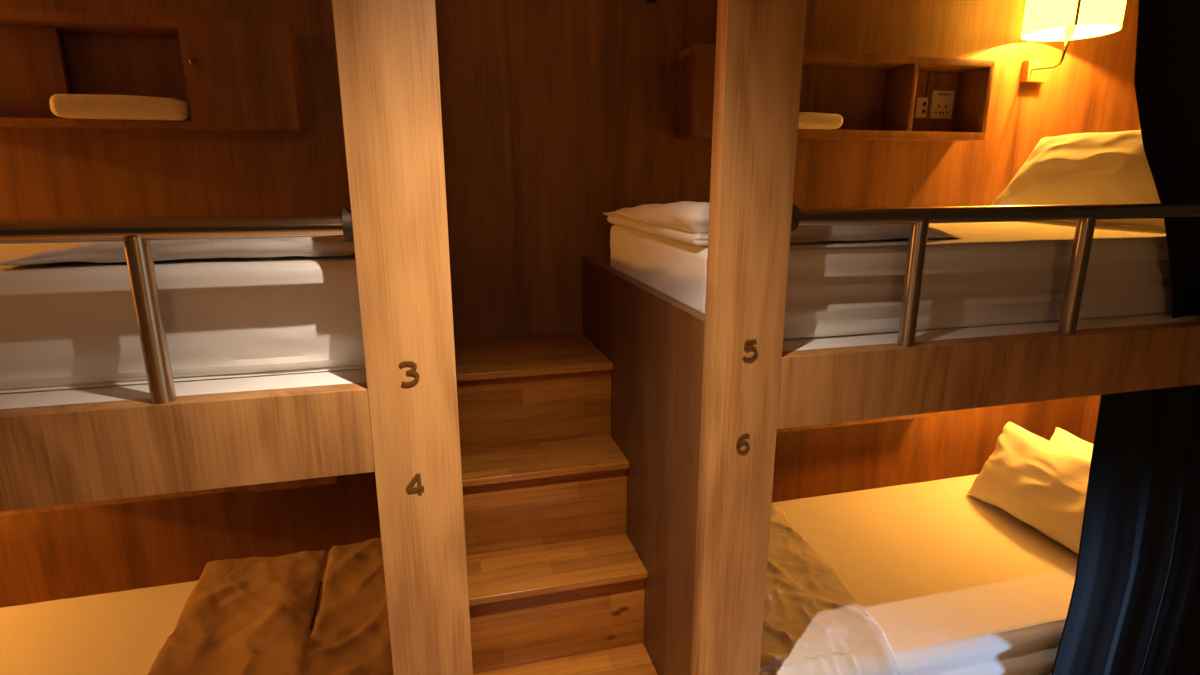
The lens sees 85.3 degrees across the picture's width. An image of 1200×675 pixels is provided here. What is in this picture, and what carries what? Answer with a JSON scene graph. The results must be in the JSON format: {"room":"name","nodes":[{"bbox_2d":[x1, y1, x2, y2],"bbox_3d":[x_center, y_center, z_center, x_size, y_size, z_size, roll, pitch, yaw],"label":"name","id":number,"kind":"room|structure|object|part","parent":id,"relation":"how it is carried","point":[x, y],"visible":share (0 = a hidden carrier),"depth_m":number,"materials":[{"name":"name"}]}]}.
{"room":"dormitory","nodes":[
{"label":"dormitory","id":0,"kind":"room"},
{"bbox_2d":[0,0,1139,607],"bbox_3d":[-0.588,-0.195,2.490,6.500,2.584,0.062,-4,15,-14],"label":"wall","id":1,"kind":"structure","parent":0,"point":[558,116],"depth_m":2.46,"materials":[{"name":"brown laminate"}]},
{"bbox_2d":[0,9,307,131],"bbox_3d":[-1.477,-0.792,1.957,1.054,0.311,0.208,-4,15,-14],"label":"wall shelf","id":2,"kind":"object","parent":1,"relation":"attached to","point":[241,75],"visible":1,"depth_m":1.95,"materials":[{"name":"brown laminate"}]},
{"bbox_3d":[-1.791,-0.778,1.913,0.378,0.262,0.021,-4,15,-14],"label":"inset panel","id":3,"kind":"part","parent":2,"relation":"part of","materials":[{"name":"brown laminate"}]},
{"bbox_2d":[50,94,190,120],"bbox_3d":[-1.417,-0.685,1.944,0.340,0.066,0.137,-4,15,-14],"label":"folded towel","id":4,"kind":"object","parent":2,"relation":"on","point":[70,106],"visible":0.85,"depth_m":1.89,"materials":[{"name":"beige fabric"}]},
{"bbox_3d":[-1.200,-0.816,1.927,0.023,0.024,0.022,-4,15,-14],"label":"knob","id":5,"kind":"part","parent":2,"relation":"part of","materials":[{"name":"gold metal"}]},
{"bbox_3d":[-1.093,-0.798,1.982,0.299,0.311,0.019,-4,15,-14],"label":"door","id":6,"kind":"part","parent":2,"relation":"part of","materials":[{"name":"brown laminate"}]},
{"bbox_2d":[0,476,337,516],"bbox_3d":[-1.477,0.387,2.253,1.054,0.311,0.208,-4,15,-14],"label":"wall shelf","id":7,"kind":"object","parent":1,"relation":"attached to","point":[332,479],"visible":0.03,"depth_m":2.24,"materials":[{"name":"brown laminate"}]},
{"bbox_3d":[-1.093,0.381,2.278,0.299,0.311,0.019,-4,15,-14],"label":"door","id":8,"kind":"part","parent":7,"relation":"part of","materials":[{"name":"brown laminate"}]},
{"bbox_2d":[646,0,656,3],"bbox_3d":[0.194,-1.235,2.361,0.036,0.045,0.082,-4,15,-14],"label":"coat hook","id":9,"kind":"object","parent":1,"relation":"attached to","point":[647,1],"visible":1,"depth_m":2.39,"materials":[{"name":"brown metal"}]},
{"bbox_2d":[676,44,994,141],"bbox_3d":[0.951,-0.946,2.570,1.307,0.311,0.205,-4,15,-14],"label":"wall shelf","id":10,"kind":"object","parent":1,"relation":"attached to","point":[696,64],"visible":0.7,"depth_m":2.58,"materials":[{"name":"brown laminate"}]},
{"bbox_3d":[0.481,-0.898,2.378,0.299,0.311,0.019,-4,15,-14],"label":"door","id":11,"kind":"part","parent":10,"relation":"part of","materials":[{"name":"brown laminate"}]},
{"bbox_2d":[798,112,842,129],"bbox_3d":[0.778,-0.829,2.495,0.284,0.058,0.136,-4,15,-14],"label":"folded towel","id":12,"kind":"object","parent":10,"relation":"on","point":[807,120],"visible":0.54,"depth_m":2.44,"materials":[{"name":"beige fabric"}]},
{"bbox_2d":[777,411,946,432],"bbox_3d":[0.951,0.233,2.866,1.307,0.311,0.205,-4,15,-14],"label":"wall shelf","id":13,"kind":"object","parent":1,"relation":"attached to","point":[944,412],"visible":0.02,"depth_m":2.89,"materials":[{"name":"brown laminate"}]},
{"bbox_2d":[913,72,929,117],"bbox_3d":[1.369,-1.030,2.760,0.055,0.186,0.018,-4,15,-14],"label":"wall switch","id":14,"kind":"object","parent":1,"relation":"attached to","point":[920,109],"visible":1,"depth_m":2.77,"materials":[{"name":"beige plastic"}]},
{"bbox_2d":[929,90,954,118],"bbox_3d":[1.468,-1.000,2.798,0.110,0.114,0.012,-4,15,-14],"label":"wall socket","id":15,"kind":"object","parent":1,"relation":"attached to","point":[941,102],"visible":1,"depth_m":2.79,"materials":[{"name":"beige plastic"}]},
{"bbox_2d":[1020,0,1125,82],"bbox_3d":[1.929,-1.292,2.670,0.339,0.419,0.346,-4,15,-14],"label":"wall lamp","id":16,"kind":"object","parent":1,"relation":"attached to","point":[1044,20],"visible":1,"depth_m":2.63,"materials":[{"name":"beige fabric"}]},
{"bbox_3d":[1.906,-1.200,2.751,0.029,0.126,0.149,-4,15,-14],"label":"arm","id":17,"kind":"part","parent":16,"relation":"part of","materials":[{"name":"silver metal"}]},
{"bbox_3d":[1.930,-1.372,2.646,0.339,0.251,0.339,-4,15,-14],"label":"lamp shade","id":18,"kind":"part","parent":16,"relation":"part of","materials":[{"name":"beige fabric"}]},
{"bbox_2d":[1079,124,1140,443],"bbox_3d":[2.739,-0.248,2.702,0.050,2.584,1.312,-4,15,-14],"label":"wall","id":19,"kind":"structure","parent":0,"point":[1087,433],"depth_m":3.42,"materials":[{"name":"brown laminate"}]},
{"bbox_3d":[-0.077,1.555,0.902,6.500,0.038,4.000,-4,15,-14],"label":"floor","id":20,"kind":"structure","parent":0,"visible":0},
{"bbox_2d":[0,0,472,674],"bbox_3d":[-2.003,0.060,1.473,3.234,2.584,1.254,-4,15,-14],"label":"bunk bed","id":21,"kind":"object","parent":20,"relation":"on","point":[395,418],"visible":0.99,"depth_m":1.19,"materials":[{"name":"brown wood"}]},
{"bbox_2d":[0,581,197,674],"bbox_3d":[-1.995,1.091,1.636,3.190,0.236,0.929,-4,15,-14],"label":"mattress","id":22,"kind":"object","parent":21,"relation":"on","point":[122,632],"visible":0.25,"depth_m":1.97,"materials":[{"name":"white fabric"}]},
{"bbox_2d":[148,538,393,674],"bbox_3d":[-0.854,0.856,1.924,0.805,0.072,0.844,-4,15,-14],"label":"blanket","id":23,"kind":"object","parent":22,"relation":"on","point":[305,612],"visible":0.69,"depth_m":1.95,"materials":[{"name":"brown fabric"}]},
{"bbox_3d":[-0.787,-0.029,1.140,0.038,0.296,0.038,-4,15,-14],"label":"rail post","id":24,"kind":"part","parent":21,"relation":"part of","materials":[{"name":"metal"}]},
{"bbox_3d":[-1.934,-0.110,0.813,3.061,0.038,0.038,-4,15,-14],"label":"guard rail","id":25,"kind":"part","parent":21,"relation":"part of","materials":[{"name":"metal"}]},
{"bbox_2d":[0,242,364,393],"bbox_3d":[-2.033,-0.084,1.492,3.190,0.231,1.122,-4,15,-14],"label":"mattress","id":26,"kind":"object","parent":21,"relation":"on","point":[64,325],"visible":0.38,"depth_m":1.25,"materials":[{"name":"white fabric"}]},
{"bbox_2d":[0,236,354,265],"bbox_3d":[-0.872,-0.310,1.758,0.793,0.072,1.101,-4,15,-14],"label":"duvet","id":27,"kind":"object","parent":26,"relation":"on","point":[162,250],"visible":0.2,"depth_m":1.25,"materials":[{"name":"white fabric"}]},
{"bbox_2d":[454,332,657,674],"bbox_3d":[-0.200,0.646,2.209,0.542,1.087,1.056,-4,15,-14],"label":"staircase","id":28,"kind":"structure","parent":20,"relation":"on","point":[556,577],"depth_m":2.06,"materials":[{"name":"brown wood"}]},
{"bbox_2d":[582,0,1199,674],"bbox_3d":[1.405,-0.156,2.332,2.724,2.584,1.254,-4,15,-14],"label":"bunk bed","id":29,"kind":"object","parent":20,"relation":"on","point":[700,401],"visible":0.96,"depth_m":1.55,"materials":[{"name":"brown wood"}]},
{"bbox_3d":[0.098,0.498,2.175,0.035,1.392,1.199,-4,15,-14],"label":"panel","id":30,"kind":"part","parent":29,"relation":"part of","materials":[{"name":"brown laminate"}]},
{"bbox_2d":[610,221,1171,339],"bbox_3d":[1.432,-0.272,2.243,2.675,0.231,0.870,-4,15,-14],"label":"mattress","id":31,"kind":"object","parent":29,"relation":"on","point":[997,273],"visible":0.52,"depth_m":1.72,"materials":[{"name":"white fabric"}]},
{"bbox_2d":[603,201,962,245],"bbox_3d":[0.501,-0.381,1.987,0.828,0.099,0.850,-4,15,-14],"label":"duvet","id":32,"kind":"object","parent":31,"relation":"on","point":[683,221],"visible":0.54,"depth_m":1.62,"materials":[{"name":"white fabric"}]},
{"bbox_2d":[991,130,1164,227],"bbox_3d":[1.747,-0.563,2.277,0.272,0.308,0.700,-4,15,-14],"label":"pillow","id":33,"kind":"object","parent":31,"relation":"on","point":[1099,167],"visible":0.63,"depth_m":2.23,"materials":[{"name":"white fabric"}]},
{"bbox_3d":[0.732,-0.125,1.523,0.038,0.296,0.038,-4,15,-14],"label":"rail post","id":34,"kind":"part","parent":29,"relation":"part of","materials":[{"name":"metal"}]},
{"bbox_2d":[773,474,1077,674],"bbox_3d":[1.443,0.875,2.496,2.672,0.236,0.941,-4,15,-14],"label":"mattress","id":35,"kind":"object","parent":29,"relation":"on","point":[955,583],"visible":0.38,"depth_m":2.25,"materials":[{"name":"white fabric"}]},
{"bbox_2d":[759,503,897,674],"bbox_3d":[0.498,0.917,2.224,0.710,0.261,0.952,-4,15,-14],"label":"blanket","id":36,"kind":"object","parent":35,"relation":"on","point":[813,624],"visible":0.34,"depth_m":1.98,"materials":[{"name":"brown fabric"}]},
{"bbox_2d":[967,421,1090,553],"bbox_3d":[1.746,0.593,2.461,0.260,0.320,0.709,-4,15,-14],"label":"pillow","id":37,"kind":"object","parent":35,"relation":"on","point":[1042,484],"visible":0.59,"depth_m":2.48,"materials":[{"name":"white fabric"}]},
{"bbox_2d":[1049,427,1092,458],"bbox_3d":[1.942,0.605,2.469,0.222,0.292,0.682,-4,15,-14],"label":"pillow","id":38,"kind":"object","parent":35,"relation":"on","point":[1062,438],"visible":0.05,"depth_m":2.65,"materials":[{"name":"white fabric"}]},
{"bbox_3d":[1.638,-0.336,1.712,2.549,0.038,0.038,-4,15,-14],"label":"guard rail","id":39,"kind":"part","parent":29,"relation":"part of","materials":[{"name":"metal"}]},
{"bbox_3d":[1.202,-0.155,1.641,0.038,0.296,0.038,-4,15,-14],"label":"rail post","id":40,"kind":"part","parent":29,"relation":"part of","materials":[{"name":"metal"}]},
{"bbox_2d":[1051,384,1199,674],"bbox_3d":[2.096,0.650,2.055,1.592,1.125,0.082,-4,15,-14],"label":"curtain","id":41,"kind":"object","parent":29,"relation":"hanging from","point":[1134,608],"visible":1,"depth_m":1.90,"materials":[{"name":"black fabric"}]},
{"bbox_3d":[-0.085,-1.001,0.292,6.500,0.050,4.062,-4,15,-14],"label":"ceiling","id":42,"kind":"structure","parent":0,"visible":0},
{"bbox_2d":[1134,0,1199,317],"bbox_3d":[2.067,-0.696,1.795,1.612,1.268,0.080,-4,15,-14],"label":"curtain","id":43,"kind":"object","parent":42,"relation":"hanging from","point":[1167,61],"visible":0.94,"depth_m":1.69,"materials":[{"name":"black fabric"}]}
]}

